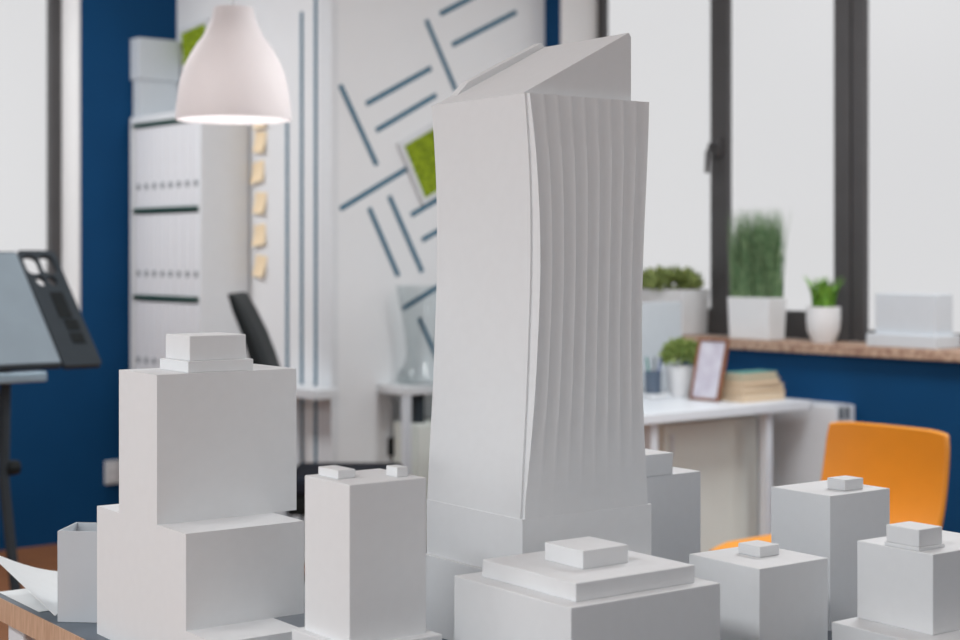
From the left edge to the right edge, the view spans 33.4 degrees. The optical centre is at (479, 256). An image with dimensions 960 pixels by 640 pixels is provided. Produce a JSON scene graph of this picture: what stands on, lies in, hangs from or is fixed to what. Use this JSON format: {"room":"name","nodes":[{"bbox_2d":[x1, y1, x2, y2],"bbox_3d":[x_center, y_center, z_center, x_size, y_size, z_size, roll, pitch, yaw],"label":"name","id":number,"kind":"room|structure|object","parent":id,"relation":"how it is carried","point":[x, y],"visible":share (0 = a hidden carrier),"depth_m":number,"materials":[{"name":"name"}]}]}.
{"room":"design studio","nodes":[
{"label":"design studio","id":0,"kind":"room"},
{"bbox_2d":[0,0,176,550],"bbox_3d":[-4.215,-0.200,5.534,6.990,3.000,0.300,0,0,-40],"label":"wall","id":1,"kind":"structure","parent":0,"point":[64,428],"depth_m":7.36,"materials":[{"name":"blue paint"}]},
{"bbox_2d":[47,0,79,309],"bbox_3d":[-2.465,-0.550,6.912,1.500,1.800,0.242,0,0,-40],"label":"window","id":2,"kind":"structure","parent":1,"relation":"in","point":[63,16],"depth_m":7.41,"materials":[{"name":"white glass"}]},
{"bbox_2d":[104,460,118,484],"bbox_3d":[-1.703,0.998,7.418,0.080,0.110,0.013,0,0,-40],"label":"wall socket","id":3,"kind":"object","parent":1,"relation":"attached to","point":[111,468],"visible":0.83,"depth_m":7.41,"materials":[{"name":"white plastic"}]},
{"bbox_2d":[0,544,304,639],"bbox_3d":[-0.371,1.330,2.292,8.760,0.060,10.400,0,0,-40],"label":"floor","id":4,"kind":"structure","parent":0,"point":[42,557],"depth_m":6.83,"materials":[{"name":"brown wood"}]},
{"bbox_2d":[0,250,100,589],"bbox_3d":[-1.704,0.639,4.799,1.131,1.322,0.520,0,0,-40],"label":"table","id":5,"kind":"object","parent":4,"relation":"on","point":[42,327],"visible":0.98,"depth_m":5.05,"materials":[{"name":"grey plastic"}]},
{"bbox_2d":[130,112,248,368],"bbox_3d":[-1.330,0.326,7.290,0.242,1.949,0.656,0,0,-40],"label":"bookcase","id":6,"kind":"object","parent":4,"relation":"on","point":[223,208],"visible":0.27,"depth_m":7.05,"materials":[{"name":"white laminate"}]},
{"bbox_2d":[135,215,142,294],"bbox_3d":[-1.505,-0.009,7.490,0.210,0.370,0.073,0,0,-40],"label":"ring binder","id":7,"kind":"object","parent":6,"relation":"on","point":[138,218],"visible":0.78,"depth_m":7.42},
{"bbox_2d":[135,128,142,208],"bbox_3d":[-1.505,-0.410,7.490,0.210,0.370,0.073,0,0,-40],"label":"ring binder","id":8,"kind":"object","parent":6,"relation":"on","point":[138,132],"visible":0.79,"depth_m":7.42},
{"bbox_2d":[143,127,150,207],"bbox_3d":[-1.457,-0.410,7.432,0.210,0.370,0.073,0,0,-40],"label":"ring binder","id":9,"kind":"object","parent":6,"relation":"on","point":[146,131],"visible":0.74,"depth_m":7.36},
{"bbox_2d":[143,215,150,294],"bbox_3d":[-1.457,-0.009,7.432,0.210,0.370,0.073,0,0,-40],"label":"ring binder","id":10,"kind":"object","parent":6,"relation":"on","point":[146,218],"visible":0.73,"depth_m":7.36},
{"bbox_2d":[130,37,179,116],"bbox_3d":[-1.528,-0.835,7.523,0.215,0.371,0.094,0,0,-40],"label":"box","id":11,"kind":"object","parent":6,"relation":"on","point":[154,63],"visible":0.86,"depth_m":7.48,"materials":[{"name":"white cardboard"}]},
{"bbox_2d":[151,214,158,295],"bbox_3d":[-1.408,-0.009,7.373,0.210,0.370,0.073,0,0,-40],"label":"ring binder","id":12,"kind":"object","parent":6,"relation":"on","point":[154,218],"visible":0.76,"depth_m":7.30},
{"bbox_2d":[135,300,174,368],"bbox_3d":[-1.505,0.391,7.490,0.210,0.370,0.073,0,0,-40],"label":"ring binder","id":13,"kind":"object","parent":6,"relation":"on","point":[138,304],"visible":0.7,"depth_m":7.42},
{"bbox_2d":[151,126,159,207],"bbox_3d":[-1.408,-0.410,7.373,0.210,0.370,0.073,0,0,-40],"label":"ring binder","id":14,"kind":"object","parent":6,"relation":"on","point":[154,130],"visible":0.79,"depth_m":7.30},
{"bbox_2d":[143,301,173,368],"bbox_3d":[-1.457,0.391,7.432,0.210,0.370,0.073,0,0,-40],"label":"ring binder","id":15,"kind":"object","parent":6,"relation":"on","point":[146,305],"visible":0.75,"depth_m":7.37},
{"bbox_2d":[159,214,166,295],"bbox_3d":[-1.360,-0.009,7.315,0.210,0.370,0.073,0,0,-40],"label":"ring binder","id":16,"kind":"object","parent":6,"relation":"on","point":[162,217],"visible":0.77,"depth_m":7.24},
{"bbox_2d":[159,125,166,207],"bbox_3d":[-1.360,-0.410,7.315,0.210,0.370,0.073,0,0,-40],"label":"ring binder","id":17,"kind":"object","parent":6,"relation":"on","point":[162,129],"visible":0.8,"depth_m":7.24,"materials":[{"name":"white plastic"}]},
{"bbox_2d":[159,302,175,367],"bbox_3d":[-1.360,0.391,7.315,0.210,0.370,0.073,0,0,-40],"label":"ring binder","id":18,"kind":"object","parent":6,"relation":"on","point":[162,305],"visible":0.14,"depth_m":7.25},
{"bbox_2d":[167,214,174,295],"bbox_3d":[-1.311,-0.009,7.257,0.210,0.370,0.073,0,0,-40],"label":"ring binder","id":19,"kind":"object","parent":6,"relation":"on","point":[170,217],"visible":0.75,"depth_m":7.19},
{"bbox_2d":[167,124,175,206],"bbox_3d":[-1.311,-0.410,7.257,0.210,0.370,0.073,0,0,-40],"label":"ring binder","id":20,"kind":"object","parent":6,"relation":"on","point":[170,128],"visible":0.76,"depth_m":7.19,"materials":[{"name":"white plastic"}]},
{"bbox_2d":[151,301,196,367],"bbox_3d":[-1.408,0.391,7.373,0.210,0.370,0.073,0,0,-40],"label":"ring binder","id":21,"kind":"object","parent":6,"relation":"on","point":[154,305],"visible":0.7,"depth_m":7.31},
{"bbox_2d":[175,213,183,296],"bbox_3d":[-1.263,-0.009,7.199,0.210,0.370,0.073,0,0,-40],"label":"ring binder","id":22,"kind":"object","parent":6,"relation":"on","point":[179,217],"visible":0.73,"depth_m":7.13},
{"bbox_2d":[175,123,183,206],"bbox_3d":[-1.263,-0.410,7.199,0.210,0.370,0.073,0,0,-40],"label":"ring binder","id":23,"kind":"object","parent":6,"relation":"on","point":[179,128],"visible":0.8,"depth_m":7.13,"materials":[{"name":"white plastic"}]},
{"bbox_2d":[175,303,184,333],"bbox_3d":[-1.263,0.391,7.199,0.210,0.370,0.073,0,0,-40],"label":"ring binder","id":24,"kind":"object","parent":6,"relation":"on","point":[179,307],"visible":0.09,"depth_m":7.13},
{"bbox_2d":[167,302,198,333],"bbox_3d":[-1.311,0.391,7.257,0.210,0.370,0.073,0,0,-40],"label":"ring binder","id":25,"kind":"object","parent":6,"relation":"on","point":[170,306],"visible":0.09,"depth_m":7.19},
{"bbox_2d":[184,213,192,296],"bbox_3d":[-1.215,-0.009,7.140,0.210,0.370,0.073,0,0,-40],"label":"ring binder","id":26,"kind":"object","parent":6,"relation":"on","point":[187,216],"visible":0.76,"depth_m":7.07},
{"bbox_2d":[184,122,192,205],"bbox_3d":[-1.215,-0.410,7.140,0.210,0.370,0.073,0,0,-40],"label":"ring binder","id":27,"kind":"object","parent":6,"relation":"on","point":[187,126],"visible":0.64,"depth_m":7.07,"materials":[{"name":"white plastic"}]},
{"bbox_2d":[184,303,198,332],"bbox_3d":[-1.215,0.391,7.140,0.210,0.370,0.073,0,0,-40],"label":"ring binder","id":28,"kind":"object","parent":6,"relation":"on","point":[187,306],"visible":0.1,"depth_m":7.08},
{"bbox_2d":[192,213,198,296],"bbox_3d":[-1.166,-0.009,7.082,0.210,0.370,0.073,0,0,-40],"label":"ring binder","id":29,"kind":"object","parent":6,"relation":"on","point":[195,216],"visible":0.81,"depth_m":7.02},
{"bbox_2d":[192,123,198,205],"bbox_3d":[-1.166,-0.410,7.082,0.210,0.370,0.073,0,0,-40],"label":"ring binder","id":30,"kind":"object","parent":6,"relation":"on","point":[195,126],"visible":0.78,"depth_m":7.02,"materials":[{"name":"white plastic"}]},
{"bbox_2d":[192,304,198,332],"bbox_3d":[-1.166,0.391,7.082,0.210,0.370,0.073,0,0,-40],"label":"ring binder","id":31,"kind":"object","parent":6,"relation":"on","point":[195,307],"visible":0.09,"depth_m":7.02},
{"bbox_2d":[273,384,338,519],"bbox_3d":[-0.759,0.920,6.691,0.125,0.760,0.420,0,0,-40],"label":"console table","id":32,"kind":"object","parent":4,"relation":"on","point":[302,391],"visible":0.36,"depth_m":6.62,"materials":[{"name":"white laminate"}]},
{"bbox_2d":[228,292,400,581],"bbox_3d":[-0.571,0.717,6.019,0.715,1.164,0.546,0,0,0],"label":"office chair","id":33,"kind":"object","parent":4,"relation":"on","point":[259,345],"visible":0.22,"depth_m":5.87,"materials":[{"name":"black plastic"}]},
{"bbox_2d":[378,381,432,545],"bbox_3d":[-0.103,0.920,6.934,0.700,0.760,0.196,0,0,-40],"label":"desk","id":34,"kind":"object","parent":4,"relation":"on","point":[412,433],"visible":0.27,"depth_m":6.71,"materials":[{"name":"white laminate"}]},
{"bbox_2d":[396,285,432,385],"bbox_3d":[-0.251,0.330,6.794,0.216,0.419,0.216,0,0,-40],"label":"glass vase","id":35,"kind":"object","parent":34,"relation":"on","point":[412,384],"visible":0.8,"depth_m":6.76,"materials":[{"name":"clear glass"}]},
{"bbox_2d":[0,582,831,639],"bbox_3d":[0.303,0.925,1.910,1.983,0.750,1.760,0,0,-9],"label":"table","id":36,"kind":"object","parent":4,"relation":"on","point":[24,622],"visible":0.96,"depth_m":2.45,"materials":[{"name":"wood"}]},
{"bbox_2d":[0,589,48,611],"bbox_3d":[-0.680,0.549,2.589,0.138,0.001,0.180,0,0,-36],"label":"paper sheet","id":37,"kind":"object","parent":36,"relation":"on","point":[23,596],"visible":0.25,"depth_m":2.57,"materials":[{"name":"white paper"}]},
{"bbox_2d":[0,556,56,615],"bbox_3d":[-0.713,0.497,2.539,0.154,0.088,0.247,0,0,2],"label":"paper sheet","id":38,"kind":"object","parent":36,"relation":"on","point":[41,583],"visible":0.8,"depth_m":2.52,"materials":[{"name":"white paper"}]},
{"bbox_2d":[57,522,96,622],"bbox_3d":[-0.590,0.481,2.446,0.085,0.137,0.080,0,0,6],"label":"open box","id":39,"kind":"object","parent":36,"relation":"on","point":[76,542],"visible":0.51,"depth_m":2.41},
{"bbox_2d":[97,332,303,639],"bbox_3d":[-0.360,0.330,2.248,0.216,0.440,0.379,0,0,-36],"label":"stepped building","id":40,"kind":"object","parent":36,"relation":"on","point":[194,546],"visible":1,"depth_m":2.21,"materials":[{"name":"white plastic"}]},
{"bbox_2d":[292,465,441,639],"bbox_3d":[-0.144,0.408,2.025,0.138,0.285,0.139,0,0,-36],"label":"building","id":41,"kind":"object","parent":36,"relation":"on","point":[365,530],"visible":1,"depth_m":1.99,"materials":[{"name":"white plastic"}]},
{"bbox_2d":[426,33,650,639],"bbox_3d":[0.095,0.111,2.319,0.255,0.878,0.258,0,0,-36],"label":"tower","id":42,"kind":"object","parent":36,"relation":"on","point":[537,437],"visible":0.99,"depth_m":2.24,"materials":[{"name":"white plastic"}]},
{"bbox_2d":[454,536,719,639],"bbox_3d":[0.133,0.456,2.016,0.241,0.189,0.234,0,0,-36],"label":"building","id":43,"kind":"object","parent":36,"relation":"on","point":[582,588],"visible":1,"depth_m":1.95,"materials":[{"name":"white plastic"}]},
{"bbox_2d":[645,449,700,563],"bbox_3d":[0.267,0.438,2.700,0.177,0.224,0.122,0,0,-36],"label":"building","id":44,"kind":"object","parent":36,"relation":"on","point":[674,493],"visible":0.29,"depth_m":2.67,"materials":[{"name":"white plastic"}]},
{"bbox_2d":[689,540,827,639],"bbox_3d":[0.381,0.472,2.193,0.132,0.155,0.133,0,0,-36],"label":"building","id":45,"kind":"object","parent":36,"relation":"on","point":[768,591],"visible":0.98,"depth_m":2.14,"materials":[{"name":"white plastic"}]},
{"bbox_2d":[771,475,889,630],"bbox_3d":[0.534,0.442,2.437,0.134,0.216,0.118,0,0,-36],"label":"building","id":46,"kind":"object","parent":36,"relation":"on","point":[827,518],"visible":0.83,"depth_m":2.38,"materials":[{"name":"white plastic"}]},
{"bbox_2d":[832,521,959,639],"bbox_3d":[0.608,0.452,2.128,0.226,0.197,0.165,0,0,-36],"label":"building","id":47,"kind":"object","parent":36,"relation":"on","point":[908,578],"visible":1,"depth_m":2.09,"materials":[{"name":"white plastic"}]},
{"bbox_2d":[642,301,681,391],"bbox_3d":[0.334,0.741,6.207,1.200,1.118,0.160,0,0,-40],"label":"screen","id":48,"kind":"object","parent":4,"relation":"on","point":[661,321],"visible":0.06,"depth_m":6.46,"materials":[{"name":"white metal"}]},
{"bbox_2d":[658,415,756,551],"bbox_3d":[0.748,0.950,6.049,0.513,0.700,0.372,0,0,-40],"label":"panel","id":49,"kind":"object","parent":4,"relation":"on","point":[724,450],"visible":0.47,"depth_m":5.95,"materials":[{"name":"beige laminate"}]},
{"bbox_2d":[643,391,809,535],"bbox_3d":[0.617,0.920,5.922,1.120,0.760,0.620,0,0,-40],"label":"desk","id":50,"kind":"object","parent":4,"relation":"on","point":[657,411],"visible":0.3,"depth_m":5.90,"materials":[{"name":"white wood"}]},
{"bbox_2d":[643,392,670,397],"bbox_3d":[0.652,0.533,6.182,0.110,0.014,0.135,0,0,-40],"label":"tray","id":51,"kind":"object","parent":50,"relation":"on","point":[661,395],"visible":0.57,"depth_m":6.12,"materials":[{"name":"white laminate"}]},
{"bbox_2d":[644,371,661,393],"bbox_3d":[0.667,0.483,6.171,0.066,0.085,0.066,0,0,-40],"label":"pen cup","id":52,"kind":"object","parent":51,"relation":"on","point":[652,379],"visible":1,"depth_m":6.14,"materials":[{"name":"blue glass"}]},
{"bbox_2d":[646,356,649,371],"bbox_3d":[0.653,0.452,6.176,0.026,0.137,0.009,0,0,17],"label":"pen","id":53,"kind":"object","parent":52,"relation":"in","point":[647,363],"visible":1,"depth_m":6.17,"materials":[{"name":"plastic"}]},
{"bbox_2d":[653,356,655,371],"bbox_3d":[0.672,0.452,6.179,0.009,0.136,0.019,0,0,32],"label":"pencil","id":54,"kind":"object","parent":52,"relation":"in","point":[654,359],"visible":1,"depth_m":6.18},
{"bbox_2d":[657,356,661,371],"bbox_3d":[0.686,0.452,6.173,0.031,0.137,0.009,0,0,-4],"label":"pen","id":55,"kind":"object","parent":52,"relation":"in","point":[660,360],"visible":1,"depth_m":6.17,"materials":[{"name":"blue plastic"}]},
{"bbox_2d":[657,336,697,396],"bbox_3d":[0.777,0.421,6.199,0.184,0.237,0.186,0,0,6],"label":"potted plant","id":56,"kind":"object","parent":50,"relation":"on","point":[679,376],"visible":0.94,"depth_m":6.16,"materials":[{"name":"green plant"}]},
{"bbox_2d":[665,364,693,396],"bbox_3d":[0.777,0.480,6.200,0.116,0.120,0.116,0,0,-40],"label":"pot","id":57,"kind":"object","parent":56,"relation":"on","point":[679,376],"depth_m":6.16,"materials":[{"name":"white ceramic"}]},
{"bbox_2d":[688,338,729,401],"bbox_3d":[0.874,0.425,6.035,0.098,0.234,0.148,0,0,-40],"label":"photo frame","id":58,"kind":"object","parent":50,"relation":"on","point":[711,357],"visible":1,"depth_m":6.02,"materials":[{"name":"brown wood"}]},
{"bbox_2d":[721,390,785,402],"bbox_3d":[1.034,0.522,6.043,0.248,0.035,0.105,0,0,-40],"label":"book","id":59,"kind":"object","parent":50,"relation":"on","point":[776,394],"visible":0.8,"depth_m":5.99,"materials":[{"name":"beige paper"}]},
{"bbox_2d":[722,382,784,392],"bbox_3d":[1.032,0.491,6.042,0.245,0.026,0.102,0,0,-41],"label":"book","id":60,"kind":"object","parent":59,"relation":"on","point":[779,386],"visible":0.79,"depth_m":5.98,"materials":[{"name":"beige paper"}]},
{"bbox_2d":[723,377,779,385],"bbox_3d":[1.025,0.466,6.029,0.213,0.024,0.098,0,0,-39],"label":"book","id":61,"kind":"object","parent":60,"relation":"on","point":[771,380],"visible":0.8,"depth_m":5.98,"materials":[{"name":"beige paper"}]},
{"bbox_2d":[724,370,777,378],"bbox_3d":[1.020,0.442,6.026,0.203,0.022,0.095,0,0,-40],"label":"book","id":62,"kind":"object","parent":61,"relation":"on","point":[748,374],"visible":1,"depth_m":5.98,"materials":[{"name":"beige paper"}]},
{"bbox_2d":[754,400,854,536],"bbox_3d":[1.024,0.926,6.438,0.114,0.747,1.102,0,0,-40],"label":"radiator","id":63,"kind":"object","parent":4,"relation":"on","point":[798,436],"visible":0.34,"depth_m":6.11,"materials":[{"name":"white metal"}]},
{"bbox_2d":[810,400,844,405],"bbox_3d":[1.012,0.557,6.439,0.071,0.008,1.066,0,0,-40],"label":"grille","id":64,"kind":"object","parent":63,"relation":"attached to","point":[812,403],"depth_m":6.05,"materials":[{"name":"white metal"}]},
{"bbox_2d":[709,422,949,550],"bbox_3d":[0.991,0.895,4.482,0.551,0.813,0.442,0,0,-40],"label":"chair","id":65,"kind":"object","parent":4,"relation":"on","point":[912,462],"visible":0.46,"depth_m":4.59,"materials":[{"name":"plastic"}]},
{"bbox_2d":[177,0,544,562],"bbox_3d":[-0.631,-0.200,7.667,1.290,3.000,1.600,0,0,-40],"label":"wall","id":66,"kind":"structure","parent":0,"point":[382,44],"depth_m":6.84,"materials":[{"name":"white paint"}]},
{"bbox_2d":[179,18,210,70],"bbox_3d":[-1.334,-0.994,7.481,0.026,0.222,0.290,0,0,-40],"label":"picture","id":67,"kind":"object","parent":66,"relation":"attached to","point":[190,35],"visible":0.63,"depth_m":7.51,"materials":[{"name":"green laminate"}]},
{"bbox_2d":[250,160,263,183],"bbox_3d":[-0.987,-0.376,7.066,0.023,0.107,0.101,0,0,-40],"label":"sticky note","id":68,"kind":"object","parent":66,"relation":"attached to","point":[258,167],"visible":1,"depth_m":7.07,"materials":[{"name":"beige paper"}]},
{"bbox_2d":[251,224,265,246],"bbox_3d":[-0.978,-0.097,7.057,0.023,0.102,0.107,0,0,-40],"label":"sticky note","id":69,"kind":"object","parent":66,"relation":"attached to","point":[259,230],"visible":1,"depth_m":7.06,"materials":[{"name":"beige paper"}]},
{"bbox_2d":[252,124,265,129],"bbox_3d":[-0.971,-0.613,7.047,0.023,0.100,0.100,0,0,-40],"label":"sticky note","id":70,"kind":"object","parent":66,"relation":"attached to","point":[260,125],"visible":0.22,"depth_m":7.04,"materials":[{"name":"beige paper"}]},
{"bbox_2d":[252,192,266,213],"bbox_3d":[-0.973,-0.238,7.056,0.023,0.099,0.097,0,0,-34],"label":"sticky note","id":71,"kind":"object","parent":66,"relation":"attached to","point":[260,197],"visible":1,"depth_m":7.06,"materials":[{"name":"beige paper"}]},
{"bbox_2d":[252,255,266,276],"bbox_3d":[-0.975,0.040,7.054,0.023,0.100,0.106,0,0,-40],"label":"sticky note","id":72,"kind":"object","parent":66,"relation":"attached to","point":[260,261],"visible":1,"depth_m":7.06,"materials":[{"name":"beige paper"}]},
{"bbox_2d":[252,131,266,152],"bbox_3d":[-0.973,-0.507,7.056,0.023,0.102,0.095,0,0,-34],"label":"sticky note","id":73,"kind":"object","parent":66,"relation":"attached to","point":[260,136],"visible":1,"depth_m":7.05,"materials":[{"name":"beige paper"}]},
{"bbox_2d":[286,122,288,367],"bbox_3d":[-0.831,0.504,6.896,0.003,2.293,0.019,0,0,-40],"label":"wall stripe","id":74,"kind":"object","parent":66,"relation":"attached to","point":[287,123],"depth_m":6.89,"materials":[{"name":"paint"}]},
{"bbox_2d":[300,12,302,519],"bbox_3d":[-0.759,0.294,6.809,0.003,2.673,0.019,0,0,-40],"label":"wall stripe","id":75,"kind":"object","parent":66,"relation":"attached to","point":[301,13],"depth_m":6.81,"materials":[{"name":"grey paint"}]},
{"bbox_2d":[314,0,316,462],"bbox_3d":[-0.691,0.181,6.727,0.003,2.859,0.019,0,0,-40],"label":"wall stripe","id":76,"kind":"object","parent":66,"relation":"attached to","point":[315,1],"depth_m":6.72,"materials":[{"name":"paint"}]},
{"bbox_2d":[319,0,337,462],"bbox_3d":[-0.632,-0.195,6.677,0.036,2.990,0.090,0,0,-40],"label":"trim","id":77,"kind":"structure","parent":66,"relation":"attached to","point":[328,9],"depth_m":6.65,"materials":[{"name":"white blue-grey paint"}]},
{"bbox_2d":[338,84,378,165],"bbox_3d":[-0.510,-0.553,6.725,0.206,0.337,0.003,0,0,-40],"label":"wall stripe","id":78,"kind":"object","parent":66,"relation":"attached to","point":[345,96],"depth_m":6.72,"materials":[{"name":"paint"}]},
{"bbox_2d":[339,167,406,210],"bbox_3d":[-0.448,-0.291,6.777,0.359,0.200,0.003,0,0,-40],"label":"wall stripe","id":79,"kind":"object","parent":66,"relation":"attached to","point":[403,170],"depth_m":6.77,"materials":[{"name":"blue paint"}]},
{"bbox_2d":[367,207,399,276],"bbox_3d":[-0.409,-0.063,6.809,0.171,0.298,0.003,0,0,-40],"label":"wall stripe","id":80,"kind":"object","parent":66,"relation":"attached to","point":[386,248],"depth_m":6.81,"materials":[{"name":"blue paint"}]},
{"bbox_2d":[388,399,395,455],"bbox_3d":[-0.373,0.726,6.823,0.036,0.242,0.028,0,0,-40],"label":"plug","id":81,"kind":"object","parent":66,"relation":"attached to","point":[390,439],"visible":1,"depth_m":6.81,"materials":[{"name":"black plastic"}]},
{"bbox_2d":[365,66,431,105],"bbox_3d":[-0.346,-0.735,6.862,0.357,0.197,0.003,0,0,-40],"label":"wall stripe","id":82,"kind":"object","parent":66,"relation":"attached to","point":[428,69],"depth_m":6.86,"materials":[{"name":"paint"}]},
{"bbox_2d":[387,195,423,272],"bbox_3d":[-0.319,-0.098,6.884,0.196,0.336,0.003,0,0,-40],"label":"wall stripe","id":83,"kind":"object","parent":66,"relation":"attached to","point":[390,198],"depth_m":6.88,"materials":[{"name":"blue paint"}]},
{"bbox_2d":[375,93,436,132],"bbox_3d":[-0.316,-0.622,6.887,0.333,0.190,0.003,0,0,-40],"label":"wall stripe","id":84,"kind":"object","parent":66,"relation":"attached to","point":[433,96],"depth_m":6.88,"materials":[{"name":"paint"}]},
{"bbox_2d":[397,123,436,204],"bbox_3d":[-0.199,-0.422,6.969,0.392,0.392,0.024,0,0,-40],"label":"picture","id":85,"kind":"object","parent":66,"relation":"attached to","point":[417,151],"visible":0.52,"depth_m":6.92,"materials":[{"name":"green plant"}]},
{"bbox_2d":[401,285,436,310],"bbox_3d":[-0.222,0.154,6.965,0.301,0.158,0.003,0,0,-40],"label":"wall stripe","id":86,"kind":"object","parent":66,"relation":"attached to","point":[433,289],"depth_m":6.93,"materials":[{"name":"blue paint"}]},
{"bbox_2d":[410,197,436,216],"bbox_3d":[-0.209,-0.236,6.975,0.236,0.128,0.003,0,0,-40],"label":"wall stripe","id":87,"kind":"object","parent":66,"relation":"attached to","point":[434,201],"depth_m":6.95,"materials":[{"name":"paint"}]},
{"bbox_2d":[417,317,433,355],"bbox_3d":[-0.208,0.396,6.976,0.162,0.273,0.003,0,0,-40],"label":"wall stripe","id":88,"kind":"object","parent":66,"relation":"attached to","point":[420,320],"depth_m":6.96,"materials":[{"name":"blue paint"}]},
{"bbox_2d":[421,229,436,241],"bbox_3d":[-0.165,-0.125,7.013,0.232,0.122,0.003,0,0,-40],"label":"wall stripe","id":89,"kind":"object","parent":66,"relation":"attached to","point":[433,233],"depth_m":6.96,"materials":[{"name":"blue paint"}]},
{"bbox_2d":[425,19,456,90],"bbox_3d":[-0.170,-0.884,7.008,0.183,0.304,0.003,0,0,-40],"label":"wall stripe","id":90,"kind":"object","parent":66,"relation":"attached to","point":[427,22],"depth_m":7.01,"materials":[{"name":"blue paint"}]},
{"bbox_2d":[439,0,470,15],"bbox_3d":[-0.064,-1.136,7.096,0.296,0.163,0.003,0,0,-40],"label":"wall stripe","id":91,"kind":"object","parent":66,"relation":"attached to","point":[462,2],"depth_m":7.05,"materials":[{"name":"paint"}]},
{"bbox_2d":[451,10,516,46],"bbox_3d":[0.021,-1.025,7.167,0.383,0.201,0.003,0,0,-40],"label":"wall stripe","id":92,"kind":"object","parent":66,"relation":"attached to","point":[513,13],"depth_m":7.16,"materials":[{"name":"paint"}]},
{"bbox_2d":[545,0,959,532],"bbox_3d":[3.178,-0.200,4.137,0.256,3.000,8.700,0,0,-40],"label":"wall","id":93,"kind":"structure","parent":0,"point":[925,394],"depth_m":5.97,"materials":[{"name":"blue paint"}]},
{"bbox_2d":[560,0,959,341],"bbox_3d":[2.377,-0.557,5.089,0.250,1.785,5.989,0,0,-40],"label":"window","id":94,"kind":"structure","parent":93,"relation":"in","point":[580,20],"depth_m":6.37,"materials":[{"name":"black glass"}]},
{"bbox_2d":[682,334,959,361],"bbox_3d":[2.354,0.354,5.070,0.251,0.038,5.989,0,0,-40],"label":"windowsill","id":95,"kind":"structure","parent":93,"relation":"attached to","point":[844,348],"depth_m":6.10,"materials":[{"name":"brown stone"}]},
{"bbox_2d":[642,264,709,334],"bbox_3d":[0.822,0.182,6.989,0.265,0.305,0.375,0,0,-40],"label":"planter","id":96,"kind":"object","parent":95,"relation":"on","point":[687,289],"visible":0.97,"depth_m":6.89,"materials":[{"name":"white ceramic"}]},
{"bbox_2d":[725,207,791,339],"bbox_3d":[1.133,0.065,6.520,0.219,0.540,0.317,0,0,-40],"label":"grass planter","id":97,"kind":"object","parent":95,"relation":"on","point":[756,301],"visible":1,"depth_m":6.47,"materials":[{"name":"white ceramic"}]},
{"bbox_2d":[804,276,844,342],"bbox_3d":[1.353,0.202,6.253,0.157,0.265,0.168,0,0,0],"label":"succulent pot","id":98,"kind":"object","parent":95,"relation":"on","point":[823,318],"visible":1,"depth_m":6.21,"materials":[{"name":"white ceramic"}]},
{"bbox_2d":[867,293,959,348],"bbox_3d":[1.612,0.235,5.956,0.153,0.198,0.308,0,0,-40],"label":"model","id":99,"kind":"object","parent":95,"relation":"on","point":[902,320],"visible":1,"depth_m":5.88},
{"bbox_3d":[-0.371,-1.740,2.292,8.760,0.080,10.400,0,0,-40],"label":"ceiling","id":100,"kind":"structure","parent":0,"visible":0},
{"bbox_2d":[175,0,290,124],"bbox_3d":[-0.647,-1.029,4.200,0.302,1.339,0.302,0,0,-40],"label":"pendant lamp","id":101,"kind":"object","parent":100,"relation":"hanging from","point":[232,75],"visible":1,"depth_m":4.10,"materials":[{"name":"white"}]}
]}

